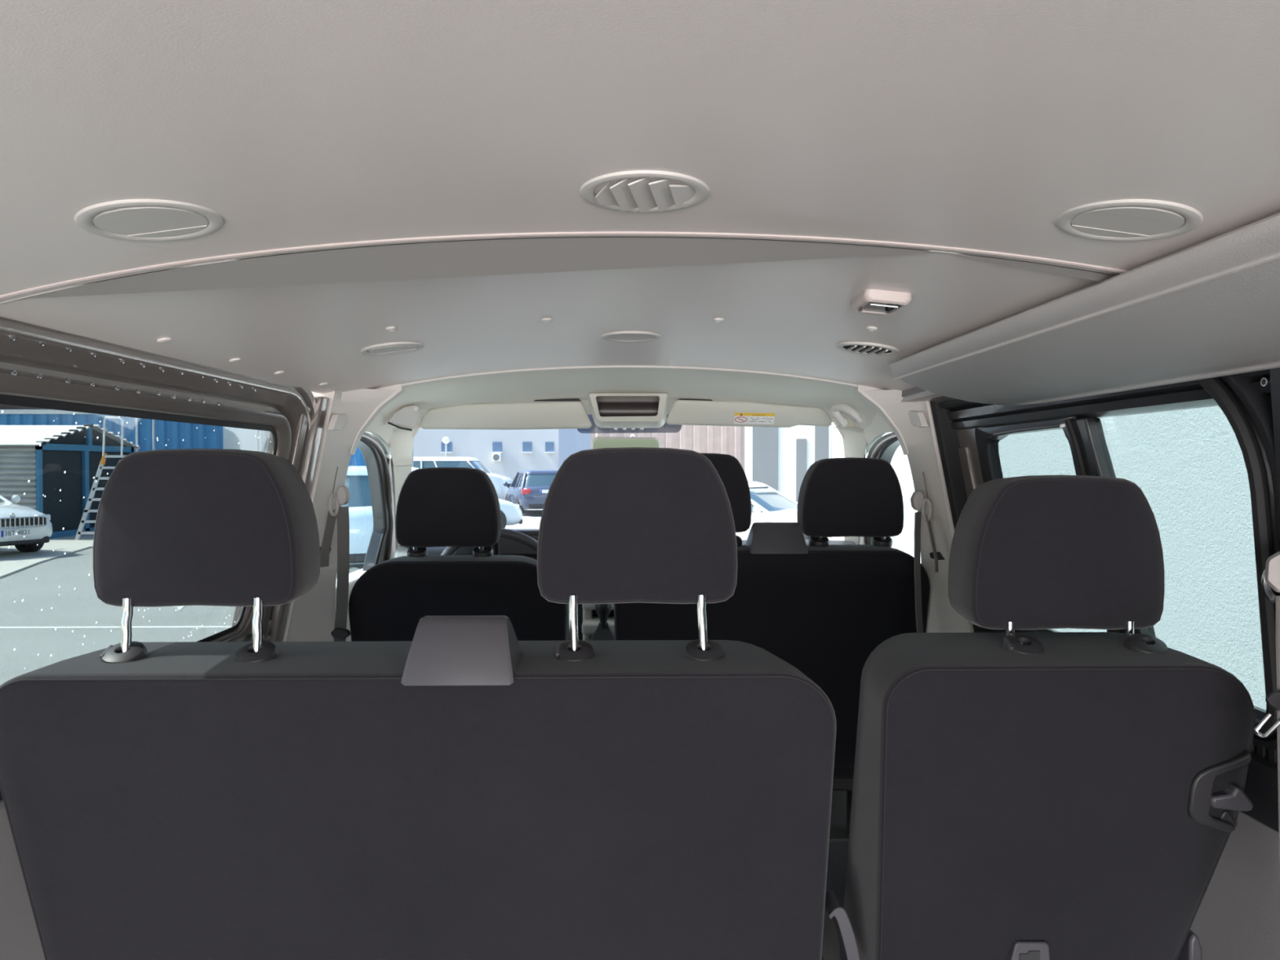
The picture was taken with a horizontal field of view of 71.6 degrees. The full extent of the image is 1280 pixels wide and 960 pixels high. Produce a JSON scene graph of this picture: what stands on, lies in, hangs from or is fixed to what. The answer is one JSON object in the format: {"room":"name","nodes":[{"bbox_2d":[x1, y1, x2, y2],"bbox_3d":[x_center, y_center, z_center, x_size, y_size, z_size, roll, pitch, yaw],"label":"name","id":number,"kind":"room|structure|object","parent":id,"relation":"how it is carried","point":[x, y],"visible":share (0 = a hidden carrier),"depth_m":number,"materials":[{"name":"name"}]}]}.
{"room":"vehicle interior","nodes":[
{"label":"vehicle interior","id":0,"kind":"room"},
{"bbox_2d":[0,798,44,959],"bbox_3d":[-0.989,0.782,0.713,0.232,0.655,2.940,0,1,-1],"label":"wall","id":1,"kind":"structure","parent":0,"point":[20,940],"depth_m":1.30,"materials":[{"name":"grey plastic"}]},
{"bbox_2d":[0,633,263,799],"bbox_3d":[-0.928,0.414,1.104,0.108,0.072,2.030,0,1,-1],"label":"trim","id":2,"kind":"structure","parent":1,"relation":"attached to","point":[248,637],"depth_m":2.04,"materials":[{"name":"grey paint"}]},
{"bbox_2d":[0,316,315,668],"bbox_3d":[-0.859,0.124,1.174,0.203,0.697,2.125,0,1,-1],"label":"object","id":3,"kind":"structure","parent":1,"relation":"in","point":[41,366],"depth_m":1.41,"materials":[{"name":"grey paint"}]},
{"bbox_2d":[0,509,542,685],"bbox_3d":[-15.776,1.086,42.232,110.000,0.200,135.000,0,1,-1],"label":"ground","id":4,"kind":"structure","parent":0,"point":[81,606],"depth_m":9.53,"materials":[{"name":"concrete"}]},
{"bbox_2d":[0,404,52,409],"bbox_3d":[-24.048,-0.998,34.493,19.107,4.200,4.500,0,1,-1],"label":"building","id":5,"kind":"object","parent":4,"relation":"on","point":[2,406],"visible":0.02,"depth_m":32.53,"materials":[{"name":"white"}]},
{"bbox_2d":[0,533,93,578],"bbox_3d":[-27.242,1.212,26.469,42.179,0.040,23.974,0,1,12],"label":"pavement","id":6,"kind":"structure","parent":4,"relation":"on","point":[12,561],"depth_m":16.33,"materials":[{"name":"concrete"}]},
{"bbox_2d":[0,494,52,552],"bbox_3d":[-13.081,0.619,16.340,4.669,1.512,2.220,0,1,21],"label":"car","id":7,"kind":"object","parent":6,"relation":"on","point":[36,526],"visible":1,"depth_m":15.86,"materials":[{"name":"white metal"}]},
{"bbox_2d":[11,494,20,503],"bbox_3d":[-11.965,0.364,17.006,0.120,0.170,0.170,0,1,21],"label":"mirror","id":8,"kind":"object","parent":7,"relation":"attached to","point":[15,499],"depth_m":16.97,"materials":[{"name":"white mirror"}]},
{"bbox_2d":[0,515,47,529],"bbox_3d":[-10.984,0.749,15.534,0.542,0.199,1.106,0,1,-1],"label":"grille","id":9,"kind":"object","parent":7,"relation":"attached to","point":[6,522],"depth_m":15.66,"materials":[{"name":"silver metal"}]},
{"bbox_2d":[34,514,50,519],"bbox_3d":[-10.958,0.688,16.182,0.264,0.112,0.259,0,1,21],"label":"lamp","id":10,"kind":"object","parent":7,"relation":"attached to","point":[48,516],"depth_m":16.18,"materials":[{"name":"white"}]},
{"bbox_2d":[0,424,140,538],"bbox_3d":[-16.019,-0.009,21.080,6.160,2.625,3.990,0,1,-1],"label":"shed","id":11,"kind":"object","parent":6,"relation":"on","point":[76,451],"visible":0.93,"depth_m":20.16,"materials":[{"name":"metal"}]},
{"bbox_2d":[75,416,125,539],"bbox_3d":[-11.739,-0.025,19.342,1.089,2.711,0.242,0,1,-1],"label":"step ladder","id":12,"kind":"object","parent":6,"relation":"on","point":[80,531],"visible":0.68,"depth_m":19.25,"materials":[{"name":"silver metal"}]},
{"bbox_2d":[135,417,137,452],"bbox_3d":[-13.178,-0.299,23.255,0.055,3.138,0.055,0,1,-1],"label":"metal post","id":13,"kind":"object","parent":6,"relation":"on","point":[136,419],"visible":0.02,"depth_m":23.22,"materials":[{"name":"silver metal"}]},
{"bbox_2d":[152,419,155,450],"bbox_3d":[-12.746,-0.299,23.263,0.055,3.139,0.055,0,1,-1],"label":"metal post","id":14,"kind":"object","parent":6,"relation":"on","point":[153,433],"visible":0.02,"depth_m":23.23,"materials":[{"name":"silver metal"}]},
{"bbox_2d":[0,409,222,452],"bbox_3d":[-18.541,-0.350,24.634,13.773,3.200,0.240,0,1,-1],"label":"wall","id":15,"kind":"structure","parent":4,"relation":"on","point":[193,437],"depth_m":24.69,"materials":[{"name":"blue metal"}]},
{"bbox_2d":[0,626,231,628],"bbox_3d":[-4.599,1.483,8.942,5.531,0.006,0.090,0,1,-1],"label":"parking line","id":16,"kind":"object","parent":4,"relation":"on","point":[38,627],"visible":0.44,"depth_m":8.91,"materials":[{"name":"paint"}]},
{"bbox_2d":[222,426,257,451],"bbox_3d":[-12.223,-0.893,27.515,1.396,4.200,1.500,0,1,-1],"label":"building","id":17,"kind":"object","parent":4,"relation":"on","point":[246,439],"visible":0.02,"depth_m":26.76,"materials":[{"name":"white"}]},
{"bbox_2d":[257,430,269,452],"bbox_3d":[-10.508,-0.568,25.802,1.232,3.600,0.080,0,1,-1],"label":"grey hall","id":18,"kind":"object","parent":4,"relation":"on","point":[262,442],"visible":0.02,"depth_m":25.78,"materials":[{"name":"paint"}]},
{"bbox_2d":[348,431,370,466],"bbox_3d":[-10.178,-1.427,29.766,2.248,5.200,0.140,0,1,-1],"label":"blue hall","id":19,"kind":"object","parent":4,"relation":"on","point":[357,460],"visible":0.02,"depth_m":29.73,"materials":[{"name":"blue metal"}]},
{"bbox_2d":[341,466,418,564],"bbox_3d":[-4.508,0.586,14.519,2.230,1.633,4.524,0,1,-23],"label":"car","id":20,"kind":"object","parent":4,"relation":"on","point":[360,508],"visible":0.06,"depth_m":12.40,"materials":[{"name":"grey metal"}]},
{"bbox_2d":[370,433,413,466],"bbox_3d":[-9.435,-1.584,33.559,1.374,5.400,1.500,0,1,-1],"label":"building","id":21,"kind":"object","parent":4,"relation":"on","point":[412,464],"visible":0.02,"depth_m":34.19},
{"bbox_2d":[442,436,449,456],"bbox_3d":[-8.706,-0.460,39.841,0.321,2.962,0.321,0,1,-1],"label":"street lamp","id":22,"kind":"object","parent":4,"relation":"on","point":[446,440],"visible":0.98,"depth_m":39.75,"materials":[{"name":"white metal"}]},
{"bbox_2d":[413,456,512,500],"bbox_3d":[-7.244,0.081,35.375,4.423,2.015,2.270,0,1,7],"label":"van","id":23,"kind":"object","parent":4,"relation":"on","point":[420,462],"visible":0.2,"depth_m":34.71,"materials":[{"name":"white metal"}]},
{"bbox_2d":[413,427,558,479],"bbox_3d":[-9.014,-1.597,47.721,9.540,5.000,4.200,0,1,-1],"label":"building","id":24,"kind":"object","parent":4,"relation":"on","point":[520,450],"visible":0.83,"depth_m":45.85,"materials":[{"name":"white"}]},
{"bbox_2d":[493,453,501,461],"bbox_3d":[-7.347,-1.166,45.583,0.377,0.416,0.510,0,1,-1],"label":"air conditioner","id":25,"kind":"object","parent":24,"relation":"attached to","point":[496,456],"visible":1,"depth_m":45.35,"materials":[{"name":"white metal"}]},
{"bbox_2d":[493,453,499,460],"bbox_3d":[-7.358,-1.158,45.343,0.340,0.340,0.030,0,1,-1],"label":"fan grille","id":26,"kind":"object","parent":25,"relation":"attached to","point":[495,456],"depth_m":45.33,"materials":[{"name":"white metal"}]},
{"bbox_2d":[497,497,522,528],"bbox_3d":[-4.965,0.568,21.422,4.122,1.461,2.170,0,1,-15],"label":"car","id":27,"kind":"object","parent":4,"relation":"on","point":[511,513],"visible":0.17,"depth_m":21.12,"materials":[{"name":"grey metal"}]},
{"bbox_2d":[503,469,558,515],"bbox_3d":[-3.565,0.399,30.958,2.210,1.512,4.637,0,1,-15],"label":"car","id":28,"kind":"object","parent":4,"relation":"on","point":[529,489],"visible":0.44,"depth_m":28.91,"materials":[{"name":"blue metal"}]},
{"bbox_2d":[521,488,531,493],"bbox_3d":[-3.668,0.373,28.635,0.304,0.163,0.160,0,1,-15],"label":"tail lamp","id":29,"kind":"object","parent":28,"relation":"attached to","point":[523,491],"depth_m":28.56,"materials":[{"name":"red plastic"}]},
{"bbox_2d":[558,428,591,469],"bbox_3d":[-3.245,-1.885,46.924,1.821,5.600,4.000,0,1,-1],"label":"building","id":30,"kind":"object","parent":4,"relation":"on","point":[571,441],"visible":0.21,"depth_m":44.92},
{"bbox_2d":[591,425,744,471],"bbox_3d":[0.867,-1.086,27.003,4.733,4.600,0.090,0,1,-1],"label":"wall","id":31,"kind":"structure","parent":4,"relation":"on","point":[727,440],"depth_m":27.00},
{"bbox_2d":[735,480,831,540],"bbox_3d":[1.881,0.694,16.050,4.223,1.371,2.170,1,1,34],"label":"car","id":32,"kind":"object","parent":4,"relation":"on","point":[768,504],"visible":0.08,"depth_m":15.21,"materials":[{"name":"white metal"}]},
{"bbox_2d":[753,504,760,514],"bbox_3d":[1.949,0.491,14.796,0.120,0.170,0.170,1,1,34],"label":"mirror","id":33,"kind":"object","parent":32,"relation":"attached to","point":[757,508],"depth_m":14.74,"materials":[{"name":"white mirror"}]},
{"bbox_2d":[744,424,831,502],"bbox_3d":[4.431,-1.733,23.461,2.864,6.000,4.340,0,1,14],"label":"building","id":34,"kind":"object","parent":4,"relation":"on","point":[780,459],"visible":0.1,"depth_m":21.80,"materials":[{"name":"white"}]},
{"bbox_2d":[831,422,921,564],"bbox_3d":[2.705,-1.032,3.486,0.400,5.200,14.900,0,1,-1],"label":"wall","id":35,"kind":"structure","parent":4,"relation":"on","point":[904,541],"depth_m":8.15,"materials":[{"name":"white paint"}]},
{"bbox_2d":[281,383,974,641],"bbox_3d":[-0.023,0.253,2.299,2.077,1.012,0.160,0,1,-1],"label":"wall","id":36,"kind":"structure","parent":0,"point":[311,617],"depth_m":2.30,"materials":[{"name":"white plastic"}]},
{"bbox_2d":[231,396,328,641],"bbox_3d":[-0.937,0.393,2.164,0.344,1.190,0.090,0,1,-1],"label":"trim","id":37,"kind":"structure","parent":36,"relation":"attached to","point":[304,447],"depth_m":2.15,"materials":[{"name":"grey paint"}]},
{"bbox_2d":[320,466,351,641],"bbox_3d":[-0.779,0.303,2.256,0.086,0.675,0.058,0,1,-22],"label":"belt","id":38,"kind":"object","parent":36,"relation":"attached to","point":[340,633],"visible":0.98,"depth_m":2.27,"materials":[{"name":"grey fabric"}]},
{"bbox_2d":[327,413,346,431],"bbox_3d":[-0.753,-0.144,2.210,0.024,0.043,0.085,0,1,-1],"label":"coat hook","id":39,"kind":"object","parent":36,"relation":"attached to","point":[336,423],"visible":1,"depth_m":2.19,"materials":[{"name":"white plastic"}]},
{"bbox_2d":[334,431,395,641],"bbox_3d":[-0.975,0.450,3.024,0.319,1.210,1.330,0,1,-1],"label":"door","id":40,"kind":"structure","parent":36,"relation":"in","point":[382,545],"depth_m":3.01,"materials":[{"name":"grey paint"}]},
{"bbox_2d":[364,410,893,550],"bbox_3d":[-0.038,0.128,3.092,1.753,0.753,1.391,0,1,-1],"label":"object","id":41,"kind":"structure","parent":36,"relation":"in","point":[666,428],"depth_m":2.96,"materials":[{"name":"beige plastic"}]},
{"bbox_2d":[591,434,660,448],"bbox_3d":[-0.048,-0.101,2.928,0.223,0.113,0.263,0,1,-1],"label":"mirror","id":42,"kind":"object","parent":41,"relation":"attached to","point":[597,442],"visible":0.5,"depth_m":2.80,"materials":[{"name":"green mirror"}]},
{"bbox_2d":[402,365,857,387],"bbox_3d":[-0.022,-0.273,2.346,1.276,0.068,0.011,0,1,-1],"label":"trim","id":43,"kind":"structure","parent":36,"relation":"attached to","point":[582,366],"depth_m":2.34,"materials":[{"name":"white plastic"}]},
{"bbox_2d":[859,431,900,544],"bbox_3d":[0.901,0.449,3.060,0.319,1.210,1.330,0,1,-1],"label":"door","id":44,"kind":"structure","parent":36,"relation":"in","point":[884,448],"depth_m":2.81,"materials":[{"name":"grey paint"}]},
{"bbox_2d":[902,386,925,396],"bbox_3d":[0.755,-0.230,0.811,0.100,0.075,3.000,0,1,-1],"label":"trim","id":45,"kind":"structure","parent":36,"relation":"attached to","point":[914,390],"depth_m":2.21,"materials":[{"name":"grey paint"}]},
{"bbox_2d":[908,410,928,426],"bbox_3d":[0.707,-0.156,2.257,0.024,0.045,0.089,0,1,-1],"label":"coat hook","id":46,"kind":"object","parent":36,"relation":"attached to","point":[917,419],"visible":1,"depth_m":2.24,"materials":[{"name":"white plastic"}]},
{"bbox_2d":[901,391,942,401],"bbox_3d":[0.697,-0.204,2.056,0.030,0.014,0.590,0,1,-1],"label":"trim","id":47,"kind":"structure","parent":36,"relation":"attached to","point":[927,395],"depth_m":2.17,"materials":[{"name":"grey plastic"}]},
{"bbox_2d":[910,471,945,632],"bbox_3d":[0.730,0.321,2.281,0.085,0.684,0.063,1,1,42],"label":"belt","id":48,"kind":"object","parent":36,"relation":"attached to","point":[917,501],"visible":0.77,"depth_m":2.29,"materials":[{"name":"grey fabric"}]},
{"bbox_2d":[902,391,955,402],"bbox_3d":[0.734,-0.203,2.054,0.102,0.034,0.585,0,1,-1],"label":"trim","id":49,"kind":"structure","parent":36,"relation":"attached to","point":[943,398],"depth_m":2.15,"materials":[{"name":"grey paint"}]},
{"bbox_2d":[929,400,985,632],"bbox_3d":[0.892,0.392,2.226,0.339,1.190,0.035,0,1,-1],"label":"trim","id":50,"kind":"structure","parent":36,"relation":"attached to","point":[947,437],"depth_m":2.20,"materials":[{"name":"black plastic"}]},
{"bbox_2d":[381,368,876,428],"bbox_3d":[-0.030,-0.235,2.665,1.510,0.210,0.633,0,1,-1],"label":"ceiling","id":51,"kind":"structure","parent":0,"point":[715,385],"depth_m":2.64,"materials":[{"name":"white"}]},
{"bbox_2d":[386,404,420,431],"bbox_3d":[-0.725,-0.191,2.716,0.096,0.080,0.113,0,1,-24],"label":"holder","id":52,"kind":"object","parent":51,"relation":"attached to","point":[406,416],"visible":1,"depth_m":2.70,"materials":[{"name":"white plastic"}]},
{"bbox_2d":[420,398,591,429],"bbox_3d":[-0.436,-0.214,2.882,0.556,0.101,0.052,0,1,-1],"label":"sun visor","id":53,"kind":"object","parent":51,"relation":"attached to","point":[564,413],"visible":1,"depth_m":2.87,"materials":[{"name":"grey"}]},
{"bbox_2d":[587,392,668,429],"bbox_3d":[-0.038,-0.229,2.867,0.281,0.134,0.180,0,1,-1],"label":"console","id":54,"kind":"object","parent":51,"relation":"attached to","point":[606,413],"visible":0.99,"depth_m":2.82,"materials":[{"name":"grey plastic"}]},
{"bbox_2d":[599,402,657,416],"bbox_3d":[-0.037,-0.222,2.872,0.190,0.060,0.060,0,1,-1],"label":"tray","id":55,"kind":"object","parent":54,"relation":"on","point":[606,409],"depth_m":2.84,"materials":[{"name":"grey plastic"}]},
{"bbox_2d":[666,398,831,427],"bbox_3d":[0.357,-0.218,2.894,0.545,0.093,0.051,0,1,-1],"label":"sun visor","id":56,"kind":"object","parent":51,"relation":"attached to","point":[684,411],"visible":1,"depth_m":2.88,"materials":[{"name":"grey"}]},
{"bbox_2d":[830,403,864,427],"bbox_3d":[0.634,-0.198,2.707,0.100,0.072,0.121,-1,1,-40],"label":"handle","id":57,"kind":"object","parent":51,"relation":"attached to","point":[858,418],"visible":1,"depth_m":2.70,"materials":[{"name":"white plastic"}]},
{"bbox_2d":[0,0,1279,394],"bbox_3d":[0.022,-0.244,0.796,1.565,0.129,3.098,0,1,-1],"label":"ceiling","id":58,"kind":"structure","parent":0,"point":[968,124],"depth_m":0.72,"materials":[{"name":"fabric"}]},
{"bbox_2d":[74,199,224,241],"bbox_3d":[-0.468,-0.249,0.851,0.126,0.023,0.126,-1,1,-43],"label":"ceiling light","id":59,"kind":"object","parent":58,"relation":"in","point":[130,220],"visible":1,"depth_m":0.84,"materials":[{"name":"grey plastic"}]},
{"bbox_2d":[157,337,172,342],"bbox_3d":[-0.720,-0.212,1.343,0.020,0.010,0.020,0,1,8],"label":"clip","id":60,"kind":"object","parent":58,"relation":"attached to","point":[162,340],"visible":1,"depth_m":1.34,"materials":[{"name":"plastic"}]},
{"bbox_2d":[360,342,424,355],"bbox_3d":[-0.492,-0.262,1.766,0.123,0.022,0.123,-1,1,-43],"label":"ceiling vent","id":61,"kind":"object","parent":58,"relation":"in","point":[394,348],"visible":1,"depth_m":1.75,"materials":[{"name":"grey plastic"}]},
{"bbox_2d":[0,236,1116,304],"bbox_3d":[0.016,-0.235,1.032,1.560,0.098,0.002,0,1,-1],"label":"ceiling panel","id":62,"kind":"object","parent":58,"relation":"attached to","point":[501,256],"depth_m":1.03,"materials":[{"name":"grey plastic"}]},
{"bbox_2d":[0,231,1127,298],"bbox_3d":[0.016,-0.234,1.005,1.562,0.104,0.008,0,1,-1],"label":"trim","id":63,"kind":"structure","parent":58,"relation":"attached to","point":[33,289],"depth_m":1.00,"materials":[{"name":"grey plastic"}]},
{"bbox_2d":[600,331,662,342],"bbox_3d":[-0.018,-0.292,1.809,0.124,0.007,0.124,0,1,-1],"label":"ceiling vent","id":64,"kind":"object","parent":58,"relation":"in","point":[618,336],"visible":1,"depth_m":1.80,"materials":[{"name":"grey plastic"}]},
{"bbox_2d":[579,170,709,213],"bbox_3d":[0.004,-0.276,0.856,0.125,0.011,0.125,0,1,8],"label":"ceiling vent","id":65,"kind":"object","parent":58,"relation":"in","point":[641,196],"visible":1,"depth_m":0.84,"materials":[{"name":"grey plastic"}]},
{"bbox_2d":[835,342,899,355],"bbox_3d":[0.455,-0.263,1.777,0.123,0.022,0.124,0,1,15],"label":"ceiling vent","id":66,"kind":"object","parent":58,"relation":"in","point":[860,348],"visible":1,"depth_m":1.76,"materials":[{"name":"grey plastic"}]},
{"bbox_2d":[849,288,911,315],"bbox_3d":[0.355,-0.262,1.313,0.070,0.024,0.096,0,1,-1],"label":"ceiling light","id":67,"kind":"object","parent":58,"relation":"in","point":[882,302],"visible":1,"depth_m":1.28,"materials":[{"name":"grey plastic"}]},
{"bbox_2d":[861,307,884,315],"bbox_3d":[0.353,-0.256,1.345,0.036,0.008,0.008,5,1,-1],"label":"switch","id":68,"kind":"object","parent":67,"relation":"attached to","point":[867,310],"depth_m":1.34,"materials":[{"name":"grey plastic"}]},
{"bbox_2d":[888,212,1279,404],"bbox_3d":[0.664,-0.181,0.698,0.242,0.105,2.475,0,1,-1],"label":"duct","id":69,"kind":"object","parent":58,"relation":"attached to","point":[1211,308],"visible":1,"depth_m":1.12,"materials":[{"name":"grey plastic"}]},
{"bbox_2d":[1055,199,1203,241],"bbox_3d":[0.469,-0.250,0.854,0.124,0.022,0.125,0,1,15],"label":"ceiling light","id":70,"kind":"object","parent":58,"relation":"in","point":[1126,220],"visible":1,"depth_m":0.85,"materials":[{"name":"grey plastic"}]},
{"bbox_2d":[821,791,848,959],"bbox_3d":[-0.010,1.126,1.617,1.720,0.060,4.700,0,1,-1],"label":"floor","id":71,"kind":"structure","parent":0,"point":[838,829],"depth_m":2.83,"materials":[{"name":"grey carpet"}]},
{"bbox_2d":[0,447,836,959],"bbox_3d":[-0.287,0.526,1.395,1.067,1.147,0.615,0,1,-1],"label":"seat","id":72,"kind":"object","parent":71,"relation":"on","point":[464,788],"visible":1,"depth_m":1.13,"materials":[{"name":"black fabric"}]},
{"bbox_2d":[99,640,148,663],"bbox_3d":[-0.678,0.233,1.168,0.054,0.036,0.055,0,1,-1],"label":"socket","id":73,"kind":"object","parent":72,"relation":"attached to","point":[126,651],"depth_m":1.16,"materials":[{"name":"grey plastic"}]},
{"bbox_2d":[233,640,278,662],"bbox_3d":[-0.506,0.233,1.171,0.054,0.036,0.055,0,1,-1],"label":"socket","id":74,"kind":"object","parent":72,"relation":"attached to","point":[255,651],"depth_m":1.16,"materials":[{"name":"black plastic"}]},
{"bbox_2d":[400,615,521,685],"bbox_3d":[-0.225,0.212,1.143,0.138,0.076,0.118,0,1,-1],"label":"cover","id":75,"kind":"object","parent":72,"relation":"attached to","point":[445,650],"depth_m":1.10,"materials":[{"name":"grey plastic"}]},
{"bbox_2d":[554,640,595,661],"bbox_3d":[-0.087,0.233,1.179,0.054,0.036,0.055,0,1,-1],"label":"socket","id":76,"kind":"object","parent":72,"relation":"attached to","point":[569,650],"depth_m":1.17,"materials":[{"name":"grey plastic"}]},
{"bbox_2d":[683,639,724,661],"bbox_3d":[0.085,0.233,1.182,0.054,0.036,0.055,0,1,-1],"label":"socket","id":77,"kind":"object","parent":72,"relation":"attached to","point":[698,650],"depth_m":1.17,"materials":[{"name":"black plastic"}]},
{"bbox_2d":[348,466,568,641],"bbox_3d":[-0.483,0.522,2.550,0.576,1.119,0.499,0,1,-1],"label":"seat","id":78,"kind":"object","parent":71,"relation":"on","point":[442,506],"visible":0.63,"depth_m":2.32,"materials":[{"name":"black fabric"}]},
{"bbox_2d":[406,546,427,556],"bbox_3d":[-0.599,0.196,2.386,0.054,0.036,0.055,0,1,-1],"label":"socket","id":79,"kind":"object","parent":78,"relation":"attached to","point":[412,551],"depth_m":2.37,"materials":[{"name":"grey plastic"}]},
{"bbox_2d":[472,546,493,556],"bbox_3d":[-0.423,0.196,2.390,0.054,0.036,0.055,0,1,-1],"label":"socket","id":80,"kind":"object","parent":78,"relation":"attached to","point":[479,551],"depth_m":2.37,"materials":[{"name":"black plastic"}]},
{"bbox_2d":[582,603,614,640],"bbox_3d":[-0.032,0.656,2.920,0.315,0.600,0.220,0,1,-1],"label":"trim","id":81,"kind":"structure","parent":71,"relation":"on","point":[590,623],"depth_m":2.90,"materials":[{"name":"grey plastic"}]},
{"bbox_2d":[589,603,614,640],"bbox_3d":[-0.116,0.470,2.826,0.138,0.188,0.138,0,1,-1],"label":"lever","id":82,"kind":"object","parent":81,"relation":"attached to","point":[603,632],"visible":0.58,"depth_m":2.79,"materials":[{"name":"black plastic"}]},
{"bbox_2d":[393,539,855,639],"bbox_3d":[-0.043,0.616,3.360,1.600,0.808,0.739,0,1,-1],"label":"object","id":83,"kind":"structure","parent":71,"relation":"on","point":[401,550],"depth_m":3.01,"materials":[{"name":"grey"}]},
{"bbox_2d":[440,528,537,555],"bbox_3d":[-0.463,0.327,2.826,0.335,0.362,0.340,1,1,40],"label":"steering wheel","id":84,"kind":"object","parent":83,"relation":"attached to","point":[526,540],"visible":0.16,"depth_m":2.75,"materials":[{"name":"grey plastic"}]},
{"bbox_2d":[453,528,539,555],"bbox_3d":[-0.423,0.218,3.127,0.417,0.099,0.298,0,1,-1],"label":"hood","id":85,"kind":"object","parent":83,"relation":"on","point":[507,546],"visible":0.16,"depth_m":2.98,"materials":[{"name":"grey plastic"}]},
{"bbox_2d":[613,453,929,831],"bbox_3d":[0.346,0.503,2.570,0.840,1.157,0.530,0,1,-1],"label":"bench","id":86,"kind":"object","parent":71,"relation":"on","point":[820,607],"visible":0.44,"depth_m":2.34,"materials":[{"name":"black fabric"}]},
{"bbox_2d":[736,535,742,546],"bbox_3d":[0.248,0.166,2.392,0.054,0.036,0.055,0,1,-1],"label":"socket","id":87,"kind":"object","parent":86,"relation":"attached to","point":[739,540],"depth_m":2.38,"materials":[{"name":"black plastic"}]},
{"bbox_2d":[745,522,808,554],"bbox_3d":[0.361,0.151,2.359,0.152,0.079,0.118,0,1,-1],"label":"cover","id":88,"kind":"object","parent":86,"relation":"attached to","point":[763,538],"depth_m":2.32,"materials":[{"name":"grey plastic"}]},
{"bbox_2d":[808,536,829,546],"bbox_3d":[0.483,0.166,2.396,0.054,0.036,0.055,0,1,-1],"label":"socket","id":89,"kind":"object","parent":86,"relation":"attached to","point":[814,541],"depth_m":2.38,"materials":[{"name":"grey plastic"}]},
{"bbox_2d":[833,737,856,768],"bbox_3d":[0.346,0.701,2.618,0.830,0.160,0.440,0,1,-1],"label":"seat cushion","id":90,"kind":"object","parent":86,"relation":"on","point":[845,747],"depth_m":2.40,"materials":[{"name":"black fabric"}]},
{"bbox_2d":[871,537,893,547],"bbox_3d":[0.655,0.166,2.400,0.054,0.036,0.055,0,1,-1],"label":"socket","id":91,"kind":"object","parent":86,"relation":"attached to","point":[877,542],"depth_m":2.38,"materials":[{"name":"black plastic"}]},
{"bbox_2d":[822,475,1255,959],"bbox_3d":[0.531,0.544,1.446,0.558,1.108,0.584,0,1,-1],"label":"seat","id":92,"kind":"object","parent":71,"relation":"on","point":[1040,795],"visible":0.98,"depth_m":1.19,"materials":[{"name":"black fabric"}]},
{"bbox_2d":[822,839,848,959],"bbox_3d":[0.547,0.777,1.502,0.450,0.160,0.480,0,1,-1],"label":"seat cushion","id":93,"kind":"object","parent":92,"relation":"on","point":[837,848],"depth_m":1.55,"materials":[{"name":"black fabric"}]},
{"bbox_2d":[1001,633,1044,653],"bbox_3d":[0.529,0.234,1.228,0.054,0.036,0.055,0,1,-1],"label":"socket","id":94,"kind":"object","parent":92,"relation":"attached to","point":[1012,643],"depth_m":1.22,"materials":[{"name":"grey plastic"}]},
{"bbox_2d":[1123,633,1168,653],"bbox_3d":[0.701,0.234,1.231,0.054,0.036,0.055,0,1,-1],"label":"socket","id":95,"kind":"object","parent":92,"relation":"attached to","point":[1134,643],"depth_m":1.22,"materials":[{"name":"black plastic"}]},
{"bbox_2d":[1190,810,1279,959],"bbox_3d":[1.003,0.796,0.751,0.231,0.625,2.940,0,1,-1],"label":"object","id":96,"kind":"structure","parent":0,"point":[1237,916],"depth_m":1.32,"materials":[{"name":"grey plastic"}]},
{"bbox_2d":[1260,367,1279,513],"bbox_3d":[0.871,0.107,0.225,0.191,0.580,1.914,0,1,-1],"label":"wall","id":97,"kind":"structure","parent":0,"point":[1275,372],"depth_m":1.09,"materials":[{"name":"grey paint"}]},
{"bbox_2d":[945,368,1271,712],"bbox_3d":[0.852,0.133,1.688,0.172,0.648,1.239,0,1,-1],"label":"window","id":98,"kind":"structure","parent":97,"relation":"in","point":[1175,442],"depth_m":1.40,"materials":[{"name":"glass"}]},
{"bbox_2d":[938,373,1279,749],"bbox_3d":[0.838,0.082,1.706,0.180,0.587,1.213,0,1,-1],"label":"pillar trim","id":99,"kind":"structure","parent":97,"relation":"in","point":[1249,413],"depth_m":1.16,"materials":[{"name":"grey paint"}]},
{"bbox_2d":[976,627,1279,832],"bbox_3d":[0.911,0.419,0.744,0.110,0.139,2.940,0,1,-1],"label":"trim","id":100,"kind":"structure","parent":97,"relation":"attached to","point":[1261,785],"depth_m":1.22,"materials":[{"name":"grey paint"}]},
{"bbox_2d":[1250,740,1277,762],"bbox_3d":[0.875,0.380,1.192,0.007,0.018,0.298,0,1,-1],"label":"trim","id":101,"kind":"structure","parent":97,"relation":"attached to","point":[1262,752],"depth_m":1.24,"materials":[{"name":"black plastic"}]},
{"bbox_2d":[1253,551,1279,878],"bbox_3d":[0.775,0.332,1.067,0.083,0.495,0.048,-1,1,-42],"label":"belt","id":102,"kind":"object","parent":97,"relation":"attached to","point":[1270,577],"visible":1,"depth_m":1.06,"materials":[{"name":"grey fabric"}]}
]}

